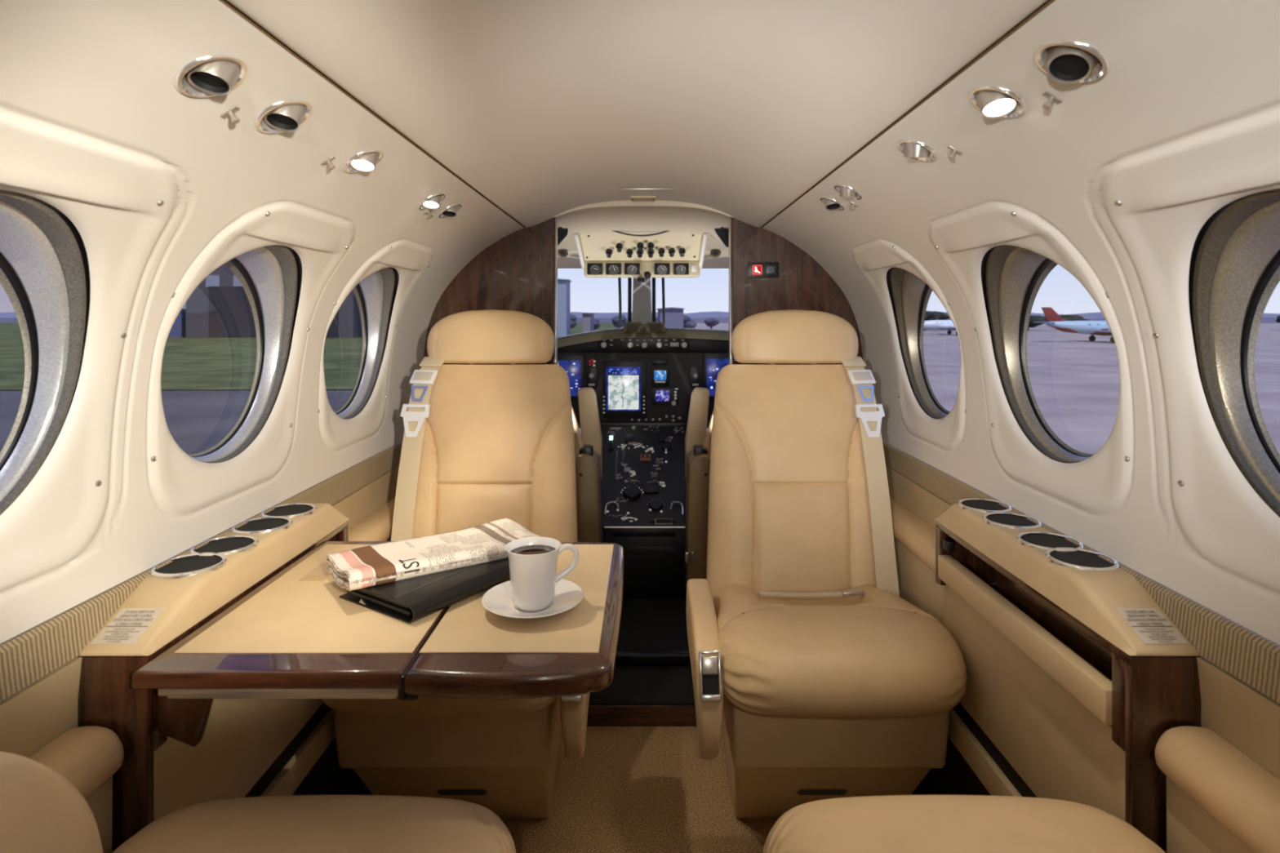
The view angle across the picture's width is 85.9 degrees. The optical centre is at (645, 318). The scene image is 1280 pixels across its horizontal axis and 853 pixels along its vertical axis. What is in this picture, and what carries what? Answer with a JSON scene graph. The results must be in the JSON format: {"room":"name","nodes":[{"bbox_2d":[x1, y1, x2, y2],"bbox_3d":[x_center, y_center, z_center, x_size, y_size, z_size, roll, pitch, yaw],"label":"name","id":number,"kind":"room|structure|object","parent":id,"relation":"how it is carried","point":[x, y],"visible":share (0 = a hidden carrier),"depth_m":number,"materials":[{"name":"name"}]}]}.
{"room":"aircraft cabin","nodes":[
{"label":"aircraft cabin","id":0,"kind":"room"},
{"bbox_2d":[0,0,523,644],"bbox_3d":[-0.518,0.033,0.405,0.314,0.604,3.310,0,0,0],"label":"wall","id":1,"kind":"structure","parent":0,"point":[159,191],"depth_m":0.84,"materials":[{"name":"white plastic"}]},
{"bbox_2d":[0,189,90,515],"bbox_3d":[-0.650,0.057,0.633,0.135,0.362,0.361,0,0,0],"label":"window","id":2,"kind":"structure","parent":1,"relation":"in","point":[45,271],"depth_m":0.78,"materials":[{"name":"black"}]},
{"bbox_2d":[28,725,124,852],"bbox_3d":[-0.623,0.642,0.693,0.063,0.356,0.185,0,0,0],"label":"armrest","id":3,"kind":"object","parent":1,"relation":"attached to","point":[88,757],"visible":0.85,"depth_m":0.76,"materials":[{"name":"beige leather"}]},
{"bbox_2d":[0,440,402,702],"bbox_3d":[-0.665,0.363,0.405,0.028,0.053,3.310,0,0,0],"label":"trim","id":4,"kind":"structure","parent":1,"relation":"attached to","point":[30,655],"depth_m":0.80,"materials":[{"name":"fabric"}]},
{"bbox_2d":[173,54,247,97],"bbox_3d":[-0.427,-0.242,0.677,0.059,0.044,0.068,0,0,8],"label":"air vent","id":5,"kind":"object","parent":1,"relation":"in","point":[213,75],"visible":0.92,"depth_m":0.67,"materials":[{"name":"silver metal"}]},
{"bbox_2d":[182,64,240,93],"bbox_3d":[-0.431,-0.246,0.677,0.055,0.019,0.055,-31,0,0],"label":"nozzle","id":6,"kind":"object","parent":5,"relation":"on","point":[196,78],"depth_m":0.68,"materials":[{"name":"silver metal"}]},
{"bbox_2d":[77,502,349,852],"bbox_3d":[-0.623,0.593,1.062,0.102,0.514,0.539,0,0,0],"label":"console","id":7,"kind":"object","parent":1,"relation":"attached to","point":[159,775],"visible":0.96,"depth_m":0.90,"materials":[{"name":"beige leather"}]},
{"bbox_2d":[132,541,623,746],"bbox_3d":[-0.303,0.447,0.985,0.539,0.114,0.461,0,0,0],"label":"folding table","id":8,"kind":"object","parent":7,"relation":"attached to","point":[293,636],"visible":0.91,"depth_m":0.82,"materials":[{"name":"brown wood"}]},
{"bbox_2d":[339,558,510,623],"bbox_3d":[-0.297,0.378,1.016,0.160,0.026,0.237,0,0,33],"label":"portfolio","id":9,"kind":"object","parent":8,"relation":"on","point":[411,600],"visible":0.7,"depth_m":0.94,"materials":[{"name":"black leather"}]},
{"bbox_2d":[326,518,541,591],"bbox_3d":[-0.318,0.358,1.055,0.295,0.032,0.138,0,0,-38],"label":"newspaper","id":10,"kind":"object","parent":9,"relation":"on","point":[374,565],"visible":0.93,"depth_m":1.01,"materials":[{"name":"grey paper"}]},
{"bbox_2d":[481,578,583,618],"bbox_3d":[-0.151,0.382,0.925,0.136,0.018,0.136,0,0,0],"label":"saucer","id":11,"kind":"object","parent":8,"relation":"on","point":[498,600],"visible":0.69,"depth_m":0.92,"materials":[{"name":"white ceramic"}]},
{"bbox_2d":[504,537,578,612],"bbox_3d":[-0.147,0.346,0.930,0.076,0.080,0.089,0,0,38],"label":"coffee cup","id":12,"kind":"object","parent":11,"relation":"on","point":[532,561],"visible":1,"depth_m":0.90,"materials":[{"name":"white ceramic"}]},
{"bbox_2d":[220,106,239,124],"bbox_3d":[-0.450,-0.220,0.747,0.018,0.018,0.008,0,0,0],"label":"coat hook","id":13,"kind":"object","parent":1,"relation":"attached to","point":[234,119],"visible":1,"depth_m":0.74,"materials":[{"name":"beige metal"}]},
{"bbox_2d":[188,244,302,463],"bbox_3d":[-0.650,0.057,1.107,0.135,0.362,0.361,0,0,0],"label":"window","id":14,"kind":"structure","parent":1,"relation":"in","point":[270,277],"depth_m":1.24,"materials":[{"name":"black"}]},
{"bbox_2d":[253,99,311,133],"bbox_3d":[-0.427,-0.242,0.811,0.059,0.044,0.068,0,0,8],"label":"air vent","id":15,"kind":"object","parent":1,"relation":"in","point":[288,115],"visible":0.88,"depth_m":0.81,"materials":[{"name":"silver metal"}]},
{"bbox_2d":[260,106,306,129],"bbox_3d":[-0.431,-0.246,0.811,0.055,0.019,0.055,-31,0,0],"label":"nozzle","id":16,"kind":"object","parent":15,"relation":"on","point":[272,117],"depth_m":0.81,"materials":[{"name":"silver metal"}]},
{"bbox_2d":[320,155,335,169],"bbox_3d":[-0.450,-0.220,0.977,0.018,0.018,0.008,0,0,0],"label":"coat hook","id":17,"kind":"object","parent":1,"relation":"attached to","point":[328,161],"visible":1,"depth_m":0.97,"materials":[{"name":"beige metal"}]},
{"bbox_2d":[342,149,383,173],"bbox_3d":[-0.427,-0.242,1.041,0.056,0.042,0.064,0,0,8],"label":"light","id":18,"kind":"object","parent":1,"relation":"attached to","point":[366,161],"visible":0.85,"depth_m":1.03,"materials":[{"name":"silver metal"}]},
{"bbox_2d":[334,266,399,418],"bbox_3d":[-0.650,0.057,1.580,0.135,0.362,0.361,0,0,0],"label":"window","id":19,"kind":"structure","parent":1,"relation":"in","point":[375,295],"depth_m":1.72,"materials":[{"name":"black"}]},
{"bbox_2d":[218,0,524,227],"bbox_3d":[-0.362,-0.282,0.405,0.037,0.024,3.310,0,0,0],"label":"trim","id":20,"kind":"structure","parent":1,"relation":"attached to","point":[226,2],"depth_m":0.80,"materials":[{"name":"brown wood"}]},
{"bbox_2d":[417,193,444,209],"bbox_3d":[-0.431,-0.240,1.385,0.052,0.041,0.060,0,0,6],"label":"light","id":21,"kind":"object","parent":1,"relation":"attached to","point":[433,202],"visible":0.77,"depth_m":1.38,"materials":[{"name":"silver metal"}]},
{"bbox_2d":[437,203,461,217],"bbox_3d":[-0.430,-0.241,1.510,0.051,0.040,0.058,0,0,12],"label":"air vent","id":22,"kind":"object","parent":1,"relation":"in","point":[451,211],"visible":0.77,"depth_m":1.51,"materials":[{"name":"silver metal"}]},
{"bbox_2d":[227,0,1047,227],"bbox_3d":[-0.007,-0.310,0.405,0.703,0.079,3.310,0,0,0],"label":"ceiling","id":23,"kind":"structure","parent":0,"point":[545,108],"depth_m":0.92,"materials":[{"name":"white plastic"}]},
{"bbox_2d":[630,195,655,201],"bbox_3d":[-0.007,-0.346,1.990,0.072,0.007,0.060,0,0,0],"label":"plate","id":24,"kind":"object","parent":23,"relation":"attached to","point":[633,197],"visible":1,"depth_m":1.97,"materials":[{"name":"beige plastic"}]},
{"bbox_2d":[499,726,778,852],"bbox_3d":[-0.007,1.060,0.265,1.360,0.020,3.030,0,0,0],"label":"floor","id":25,"kind":"structure","parent":0,"point":[632,789],"depth_m":1.49,"materials":[{"name":"beige carpet"}]},
{"bbox_2d":[0,751,515,852],"bbox_3d":[-0.428,0.690,0.370,0.479,0.718,1.012,0,0,12],"label":"passenger seat","id":26,"kind":"object","parent":25,"relation":"on","point":[42,811],"visible":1,"depth_m":0.73,"materials":[{"name":"beige leather"}]},
{"bbox_2d":[112,795,515,852],"bbox_3d":[-0.362,0.636,0.608,0.448,0.176,0.485,0,0,0],"label":"seat cushion","id":27,"kind":"object","parent":26,"relation":"on","point":[298,824],"depth_m":0.74,"materials":[{"name":"beige leather"}]},
{"bbox_2d":[321,309,590,817],"bbox_3d":[-0.346,0.514,1.472,0.504,1.072,0.674,0,0,0],"label":"passenger seat","id":28,"kind":"object","parent":25,"relation":"on","point":[482,443],"visible":0.51,"depth_m":1.59,"materials":[{"name":"beige leather"}]},
{"bbox_2d":[321,695,558,717],"bbox_3d":[-0.362,0.636,1.383,0.448,0.176,0.485,0,0,0],"label":"seat cushion","id":29,"kind":"object","parent":28,"relation":"on","point":[424,706],"depth_m":1.15,"materials":[{"name":"beige leather"}]},
{"bbox_2d":[436,789,487,795],"bbox_3d":[-0.362,0.935,1.358,0.100,0.023,0.021,0,0,0],"label":"vent grille","id":30,"kind":"object","parent":28,"relation":"attached to","point":[439,792],"depth_m":1.36,"materials":[{"name":"black metal"}]},
{"bbox_2d":[586,666,722,726],"bbox_3d":[-0.007,1.021,1.862,0.600,0.060,0.190,0,0,0],"label":"step","id":31,"kind":"structure","parent":25,"relation":"on","point":[635,696],"depth_m":1.78,"materials":[{"name":"black carpet"}]},
{"bbox_2d":[685,309,967,817],"bbox_3d":[0.332,0.514,1.472,0.504,1.072,0.674,0,0,0],"label":"passenger seat","id":32,"kind":"object","parent":25,"relation":"on","point":[822,682],"visible":1,"depth_m":1.41,"materials":[{"name":"beige leather"}]},
{"bbox_2d":[796,789,847,795],"bbox_3d":[0.348,0.935,1.358,0.100,0.023,0.021,0,0,0],"label":"vent grille","id":33,"kind":"object","parent":32,"relation":"attached to","point":[799,792],"depth_m":1.36,"materials":[{"name":"black metal"}]},
{"bbox_2d":[713,583,967,717],"bbox_3d":[0.348,0.636,1.383,0.448,0.176,0.485,0,0,0],"label":"seat cushion","id":34,"kind":"object","parent":32,"relation":"on","point":[780,650],"depth_m":1.18,"materials":[{"name":"beige leather"}]},
{"bbox_2d":[762,795,1165,852],"bbox_3d":[0.353,0.799,0.335,0.464,0.502,1.036,0,0,0],"label":"passenger seat","id":35,"kind":"object","parent":25,"relation":"on","point":[896,824],"visible":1,"depth_m":0.74,"materials":[{"name":"beige leather"}]},
{"bbox_2d":[423,217,862,364],"bbox_3d":[-0.007,0.373,2.064,1.322,1.353,0.032,0,0,0],"label":"wall","id":36,"kind":"structure","parent":0,"point":[515,273],"depth_m":2.05,"materials":[{"name":"brown wood"}]},
{"bbox_2d":[0,465,399,758],"bbox_3d":[-0.657,0.721,0.405,0.060,0.659,3.310,0,0,0],"label":"trim","id":37,"kind":"structure","parent":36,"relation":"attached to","point":[38,713],"depth_m":0.76,"materials":[{"name":"beige leather"}]},
{"bbox_2d":[260,708,335,796],"bbox_3d":[-0.599,0.762,1.400,0.034,0.050,1.280,0,0,0],"label":"baseboard","id":38,"kind":"structure","parent":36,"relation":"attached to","point":[291,776],"depth_m":1.18,"materials":[{"name":"beige leather"}]},
{"bbox_2d":[244,702,373,797],"bbox_3d":[-0.611,0.874,1.400,0.034,0.348,1.280,0,0,0],"label":"trim","id":39,"kind":"structure","parent":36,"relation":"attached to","point":[326,777],"depth_m":1.26,"materials":[{"name":"black"}]},
{"bbox_2d":[348,497,395,541],"bbox_3d":[-0.623,0.642,1.692,0.063,0.356,0.705,0,0,0],"label":"ledge","id":40,"kind":"object","parent":36,"relation":"attached to","point":[376,526],"visible":0.04,"depth_m":1.56,"materials":[{"name":"beige leather"}]},
{"bbox_2d":[553,217,555,364],"bbox_3d":[-0.271,0.375,2.044,0.006,1.350,0.007,0,0,0],"label":"trim","id":41,"kind":"structure","parent":36,"relation":"attached to","point":[553,217],"depth_m":2.04,"materials":[{"name":"brown wood"}]},
{"bbox_2d":[555,217,557,364],"bbox_3d":[-0.268,0.375,2.064,0.003,1.350,0.036,0,0,0],"label":"trim","id":42,"kind":"structure","parent":36,"relation":"attached to","point":[556,219],"depth_m":2.05,"materials":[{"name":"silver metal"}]},
{"bbox_2d":[553,200,733,219],"bbox_3d":[-0.007,-0.327,2.064,0.532,0.055,0.052,0,0,0],"label":"trim","id":43,"kind":"structure","parent":36,"relation":"attached to","point":[629,204],"depth_m":2.04,"materials":[{"name":"beige plastic"}]},
{"bbox_2d":[614,651,690,666],"bbox_3d":[-0.007,0.975,1.970,0.530,0.030,0.030,0,0,0],"label":"door sill","id":44,"kind":"structure","parent":36,"relation":"attached to","point":[623,658],"depth_m":1.96,"materials":[{"name":"black plastic"}]},
{"bbox_2d":[728,217,730,364],"bbox_3d":[0.254,0.375,2.064,0.003,1.350,0.036,0,0,0],"label":"trim","id":45,"kind":"structure","parent":36,"relation":"attached to","point":[730,218],"depth_m":2.06,"materials":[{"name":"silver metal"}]},
{"bbox_2d":[730,217,733,364],"bbox_3d":[0.257,0.375,2.044,0.006,1.350,0.007,0,0,0],"label":"trim","id":46,"kind":"structure","parent":36,"relation":"attached to","point":[731,218],"depth_m":2.04,"materials":[{"name":"brown wood"}]},
{"bbox_2d":[747,262,778,277],"bbox_3d":[0.351,-0.144,2.045,0.092,0.046,0.009,0,0,0],"label":"sign","id":47,"kind":"object","parent":36,"relation":"attached to","point":[755,269],"visible":1,"depth_m":2.04,"materials":[{"name":"black plastic"}]},
{"bbox_2d":[889,496,943,625],"bbox_3d":[0.609,0.642,1.692,0.063,0.356,0.705,0,0,0],"label":"wall panel","id":48,"kind":"object","parent":36,"relation":"attached to","point":[914,540],"visible":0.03,"depth_m":1.51,"materials":[{"name":"beige leather"}]},
{"bbox_2d":[911,702,1036,797],"bbox_3d":[0.597,0.874,1.400,0.034,0.348,1.280,0,0,0],"label":"trim","id":49,"kind":"structure","parent":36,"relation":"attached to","point":[957,777],"depth_m":1.26,"materials":[{"name":"black"}]},
{"bbox_2d":[947,708,1022,796],"bbox_3d":[0.585,0.762,1.400,0.034,0.050,1.280,0,0,0],"label":"baseboard","id":50,"kind":"structure","parent":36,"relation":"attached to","point":[994,780],"depth_m":1.17,"materials":[{"name":"beige leather"}]},
{"bbox_2d":[885,464,1279,779],"bbox_3d":[0.643,0.721,0.405,0.060,0.659,3.310,0,0,0],"label":"trim","id":51,"kind":"structure","parent":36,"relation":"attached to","point":[1245,717],"depth_m":0.75,"materials":[{"name":"beige leather"}]},
{"bbox_2d":[524,208,761,268],"bbox_3d":[-0.007,-0.240,2.515,1.360,0.240,0.870,0,0,0],"label":"ceiling","id":52,"kind":"structure","parent":0,"point":[607,220],"depth_m":2.26,"materials":[{"name":"beige plastic"}]},
{"bbox_2d":[557,226,568,245],"bbox_3d":[-0.284,-0.288,2.292,0.055,0.106,0.035,0,0,0],"label":"sun visor","id":53,"kind":"object","parent":52,"relation":"attached to","point":[562,233],"visible":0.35,"depth_m":2.29,"materials":[{"name":"black plastic"}]},
{"bbox_2d":[573,231,707,282],"bbox_3d":[-0.011,-0.230,2.350,0.488,0.202,0.320,0,0,0],"label":"panel","id":54,"kind":"object","parent":52,"relation":"attached to","point":[620,255],"visible":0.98,"depth_m":2.42,"materials":[{"name":"beige plastic"}]},
{"bbox_2d":[636,271,650,282],"bbox_3d":[-0.005,-0.148,2.442,0.059,0.037,0.029,0,0,36],"label":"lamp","id":55,"kind":"object","parent":54,"relation":"attached to","point":[641,275],"depth_m":2.44,"materials":[{"name":"black"}]},
{"bbox_2d":[714,226,728,247],"bbox_3d":[0.257,-0.288,2.292,0.058,0.105,0.035,0,0,0],"label":"sun visor","id":56,"kind":"object","parent":52,"relation":"attached to","point":[723,233],"visible":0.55,"depth_m":2.29,"materials":[{"name":"black plastic"}]},
{"bbox_2d":[614,598,690,666],"bbox_3d":[-0.007,1.020,2.750,1.300,0.060,1.580,0,0,0],"label":"floor","id":57,"kind":"structure","parent":0,"point":[646,624],"depth_m":2.21,"materials":[{"name":"black carpet"}]},
{"bbox_2d":[557,361,602,542],"bbox_3d":[-0.329,0.557,2.423,0.357,0.865,0.414,0,0,0],"label":"seat","id":58,"kind":"object","parent":57,"relation":"on","point":[588,445],"visible":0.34,"depth_m":2.24,"materials":[{"name":"beige leather"}]},
{"bbox_2d":[600,425,686,599],"bbox_3d":[-0.007,0.725,2.757,0.475,0.531,0.687,0,0,0],"label":"console","id":59,"kind":"object","parent":57,"relation":"on","point":[643,482],"visible":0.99,"depth_m":2.52,"materials":[{"name":"black plastic"}]},
{"bbox_2d":[557,337,728,428],"bbox_3d":[-0.007,0.276,2.978,1.207,0.400,0.085,0,0,0],"label":"panel","id":60,"kind":"object","parent":59,"relation":"attached to","point":[637,389],"visible":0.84,"depth_m":2.99,"materials":[{"name":"black plastic"}]},
{"bbox_2d":[557,327,728,352],"bbox_3d":[-0.007,0.131,3.115,1.240,0.184,0.370,0,0,0],"label":"glareshield","id":61,"kind":"object","parent":60,"relation":"on","point":[671,332],"visible":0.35,"depth_m":2.94,"materials":[{"name":"black plastic"}]},
{"bbox_2d":[617,277,622,325],"bbox_3d":[-0.118,-0.085,3.165,0.015,0.240,0.357,0,0,-2],"label":"windshield wiper","id":62,"kind":"object","parent":61,"relation":"on","point":[619,278],"visible":0.85,"depth_m":3.15,"materials":[{"name":"grey paint"}]},
{"bbox_2d":[557,336,728,352],"bbox_3d":[-0.007,0.115,3.040,1.200,0.070,0.100,0,0,0],"label":"hood","id":63,"kind":"object","parent":61,"relation":"attached to","point":[557,336],"depth_m":2.99,"materials":[{"name":"black plastic"}]},
{"bbox_2d":[622,321,666,332],"bbox_3d":[-0.005,0.037,2.944,0.184,0.044,0.072,0,0,0],"label":"vent","id":64,"kind":"object","parent":61,"relation":"on","point":[630,326],"visible":1,"depth_m":2.91,"materials":[{"name":"plastic"}]},
{"bbox_2d":[661,277,665,325],"bbox_3d":[0.083,-0.085,3.165,0.014,0.240,0.357,0,0,2],"label":"windshield wiper","id":65,"kind":"object","parent":61,"relation":"on","point":[663,278],"visible":0.86,"depth_m":3.16,"materials":[{"name":"grey paint"}]},
{"bbox_2d":[684,363,728,588],"bbox_3d":[0.309,0.557,2.412,0.367,0.865,0.436,0,0,0],"label":"seat","id":66,"kind":"object","parent":57,"relation":"on","point":[697,442],"visible":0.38,"depth_m":2.22,"materials":[{"name":"beige leather"}]},
{"bbox_2d":[762,0,1279,644],"bbox_3d":[0.504,0.033,0.405,0.314,0.604,3.310,0,0,0],"label":"wall","id":67,"kind":"structure","parent":0,"point":[1115,184],"depth_m":0.84,"materials":[{"name":"white plastic"}]},
{"bbox_2d":[820,196,844,210],"bbox_3d":[0.400,-0.251,1.469,0.054,0.039,0.057,0,0,30],"label":"air vent","id":68,"kind":"object","parent":67,"relation":"in","point":[831,204],"visible":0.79,"depth_m":1.47,"materials":[{"name":"silver metal"}]},
{"bbox_2d":[834,184,862,199],"bbox_3d":[0.397,-0.252,1.344,0.054,0.039,0.060,0,0,-4],"label":"light","id":69,"kind":"object","parent":67,"relation":"attached to","point":[844,191],"visible":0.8,"depth_m":1.33,"materials":[{"name":"silver metal"}]},
{"bbox_2d":[761,0,1055,227],"bbox_3d":[0.348,-0.282,0.405,0.037,0.024,3.310,0,0,0],"label":"trim","id":70,"kind":"structure","parent":67,"relation":"attached to","point":[1046,3],"depth_m":0.80,"materials":[{"name":"brown"}]},
{"bbox_2d":[896,139,937,162],"bbox_3d":[0.399,-0.251,1.010,0.058,0.040,0.064,0,0,4],"label":"light","id":71,"kind":"object","parent":67,"relation":"attached to","point":[917,150],"visible":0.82,"depth_m":1.00,"materials":[{"name":"silver metal"}]},
{"bbox_2d":[886,266,950,418],"bbox_3d":[0.636,0.057,1.580,0.135,0.362,0.361,0,0,0],"label":"window","id":72,"kind":"structure","parent":67,"relation":"in","point":[909,295],"depth_m":1.72,"materials":[{"name":"silver metal"}]},
{"bbox_2d":[947,145,962,159],"bbox_3d":[0.425,-0.228,0.945,0.018,0.018,0.008,0,0,0],"label":"coat hook","id":73,"kind":"object","parent":67,"relation":"attached to","point":[951,156],"visible":1,"depth_m":0.94,"materials":[{"name":"grey metal"}]},
{"bbox_2d":[968,85,1027,118],"bbox_3d":[0.400,-0.250,0.781,0.061,0.042,0.065,0,0,30],"label":"light","id":74,"kind":"object","parent":67,"relation":"attached to","point":[993,102],"visible":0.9,"depth_m":0.78,"materials":[{"name":"silver metal"}]},
{"bbox_2d":[981,244,1093,463],"bbox_3d":[0.636,0.057,1.107,0.135,0.362,0.361,0,0,0],"label":"window","id":75,"kind":"structure","parent":67,"relation":"in","point":[1012,277],"depth_m":1.24,"materials":[{"name":"silver metal"}]},
{"bbox_2d":[1041,91,1062,110],"bbox_3d":[0.425,-0.228,0.719,0.018,0.018,0.008,0,0,0],"label":"coat hook","id":76,"kind":"object","parent":67,"relation":"attached to","point":[1046,105],"visible":1,"depth_m":0.72,"materials":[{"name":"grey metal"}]},
{"bbox_2d":[934,497,1201,852],"bbox_3d":[0.607,0.593,1.062,0.107,0.514,0.539,0,0,0],"label":"cabinet","id":77,"kind":"object","parent":67,"relation":"attached to","point":[1076,674],"visible":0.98,"depth_m":0.95,"materials":[{"name":"beige leather"}]},
{"bbox_2d":[1034,40,1110,84],"bbox_3d":[0.405,-0.249,0.653,0.060,0.046,0.068,0,0,4],"label":"air vent","id":78,"kind":"object","parent":67,"relation":"in","point":[1065,61],"visible":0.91,"depth_m":0.65,"materials":[{"name":"silver metal"}]},
{"bbox_2d":[882,440,1279,704],"bbox_3d":[0.651,0.363,0.405,0.028,0.053,3.310,0,0,0],"label":"trim","id":79,"kind":"structure","parent":67,"relation":"attached to","point":[1246,655],"depth_m":0.80,"materials":[{"name":"fabric"}]},
{"bbox_2d":[1155,725,1279,852],"bbox_3d":[0.609,0.642,0.217,0.063,0.356,1.135,0,0,0],"label":"armrest","id":80,"kind":"object","parent":67,"relation":"attached to","point":[1220,800],"visible":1,"depth_m":0.72,"materials":[{"name":"beige leather"}]},
{"bbox_2d":[1188,188,1279,517],"bbox_3d":[0.636,0.057,0.633,0.135,0.362,0.361,0,0,0],"label":"window","id":81,"kind":"structure","parent":67,"relation":"in","point":[1234,273],"depth_m":0.78,"materials":[{"name":"silver metal"}]},
{"bbox_3d":[-0.007,0.340,2.715,1.400,1.420,1.270,0,0,0],"label":"trim","id":82,"kind":"structure","parent":0,"visible":0},
{"bbox_3d":[-0.007,-0.065,3.140,1.320,0.310,0.400,0,0,0],"label":"window","id":83,"kind":"structure","parent":82,"relation":"attached to","visible":0},
{"bbox_2d":[627,277,655,321],"bbox_3d":[-0.018,-0.095,3.120,0.133,0.250,0.400,0,0,0],"label":"trim","id":84,"kind":"structure","parent":83,"relation":"attached to","point":[642,295],"depth_m":3.12,"materials":[{"name":"white paint"}]},
{"label":"outside","id":85,"kind":"structure","parent":0,"visible":0},
{"bbox_2d":[579,323,1279,454],"bbox_3d":[246.993,2.300,280.000,506.000,0.001,640.000,0,0,0],"label":"ground","id":86,"kind":"structure","parent":85,"point":[1074,379],"depth_m":26.68,"materials":[{"name":"grey asphalt"}]},
{"bbox_2d":[612,314,627,328],"bbox_3d":[-4.474,0.816,122.738,3.041,2.968,2.595,0,0,0],"label":"tree","id":87,"kind":"object","parent":86,"relation":"on","point":[615,319],"visible":0.74,"depth_m":121.90,"materials":[{"name":"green plant"}]},
{"bbox_2d":[656,306,684,328],"bbox_3d":[3.243,0.463,92.500,3.500,3.674,15.600,0,0,0],"label":"hangar","id":88,"kind":"structure","parent":86,"relation":"on","point":[673,316],"depth_m":84.99,"materials":[{"name":"grey"}]},
{"bbox_2d":[683,315,697,328],"bbox_3d":[7.598,0.853,125.862,3.531,2.894,3.001,0,0,0],"label":"tree","id":89,"kind":"object","parent":86,"relation":"on","point":[688,322],"visible":0.79,"depth_m":124.76,"materials":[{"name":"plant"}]},
{"bbox_2d":[703,317,719,328],"bbox_3d":[12.223,1.116,127.537,2.831,2.368,3.118,0,0,0],"label":"tree","id":90,"kind":"object","parent":86,"relation":"on","point":[711,322],"visible":1,"depth_m":126.60,"materials":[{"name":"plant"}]},
{"bbox_2d":[923,311,950,330],"bbox_3d":[54.131,0.465,131.706,6.589,3.671,7.515,0,0,0],"label":"tree","id":91,"kind":"object","parent":86,"relation":"on","point":[935,315],"visible":0.35,"depth_m":128.47,"materials":[{"name":"green plant"}]},
{"bbox_2d":[923,320,957,334],"bbox_3d":[42.446,0.614,95.007,11.305,3.372,12.540,0,0,8],"label":"airplane","id":92,"kind":"object","parent":86,"relation":"on","point":[947,325],"visible":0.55,"depth_m":94.77,"materials":[{"name":"white paint"}]},
{"bbox_2d":[1027,315,1047,330],"bbox_3d":[73.394,0.841,131.095,7.291,2.917,7.640,0,0,0],"label":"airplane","id":93,"kind":"object","parent":86,"relation":"on","point":[1033,318],"visible":0.41,"depth_m":128.22,"materials":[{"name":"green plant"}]},
{"bbox_2d":[1033,306,1114,342],"bbox_3d":[43.470,0.614,65.804,9.693,3.372,9.886,0,0,-34],"label":"airplane","id":94,"kind":"object","parent":86,"relation":"on","point":[1054,319],"visible":0.43,"depth_m":65.97,"materials":[{"name":"white paint"}]},
{"bbox_2d":[1060,314,1089,320],"bbox_3d":[81.732,0.782,132.658,5.880,3.036,7.943,0,0,0],"label":"tree","id":95,"kind":"object","parent":86,"relation":"on","point":[1068,317],"visible":0.38,"depth_m":131.13,"materials":[{"name":"green plant"}]},
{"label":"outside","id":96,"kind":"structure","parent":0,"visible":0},
{"bbox_2d":[0,310,1279,323],"bbox_3d":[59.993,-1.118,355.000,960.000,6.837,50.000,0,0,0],"label":"hills","id":97,"kind":"structure","parent":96,"point":[722,317],"depth_m":333.83,"materials":[{"name":"grey"}]},
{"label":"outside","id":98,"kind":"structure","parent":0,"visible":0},
{"bbox_2d":[0,325,624,454],"bbox_3d":[-253.007,2.300,280.000,494.000,0.001,640.000,0,0,0],"label":"asphalt","id":99,"kind":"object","parent":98,"point":[197,420],"depth_m":17.05,"materials":[{"name":"grey asphalt"}]},
{"bbox_2d":[0,323,617,390],"bbox_3d":[-153.257,2.270,158.750,293.500,0.001,282.500,0,0,0],"label":"grass field","id":100,"kind":"structure","parent":99,"relation":"on","point":[188,363],"depth_m":36.34,"materials":[{"name":"green plant"}]},
{"bbox_2d":[167,303,186,337],"bbox_3d":[-61.007,0.180,90.000,14.600,4.240,20.600,0,0,0],"label":"shed","id":101,"kind":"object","parent":100,"relation":"on","point":[178,330],"visible":0.16,"depth_m":80.00,"materials":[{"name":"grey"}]},
{"bbox_2d":[186,263,362,337],"bbox_3d":[-43.757,-2.885,95.000,20.100,10.370,30.600,0,0,0],"label":"hangar","id":102,"kind":"structure","parent":100,"relation":"on","point":[220,306],"depth_m":79.88,"materials":[{"name":"grey"}]},
{"bbox_2d":[557,278,572,336],"bbox_3d":[-10.057,-1.151,82.000,2.300,6.902,4.600,0,0,0],"label":"control tower","id":103,"kind":"structure","parent":100,"relation":"on","point":[563,285],"depth_m":80.00,"materials":[{"name":"blue"}]},
{"bbox_2d":[569,314,577,328],"bbox_3d":[-13.309,0.778,116.724,3.332,3.045,2.700,0,0,0],"label":"tree","id":104,"kind":"object","parent":100,"relation":"on","point":[573,323],"visible":0.46,"depth_m":115.66,"materials":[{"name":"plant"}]},
{"bbox_2d":[582,312,594,332],"bbox_3d":[-7.407,0.820,89.000,1.600,2.960,6.600,0,0,0],"label":"hut","id":105,"kind":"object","parent":100,"relation":"on","point":[588,319],"visible":0.8,"depth_m":86.00,"materials":[{"name":"grey"}]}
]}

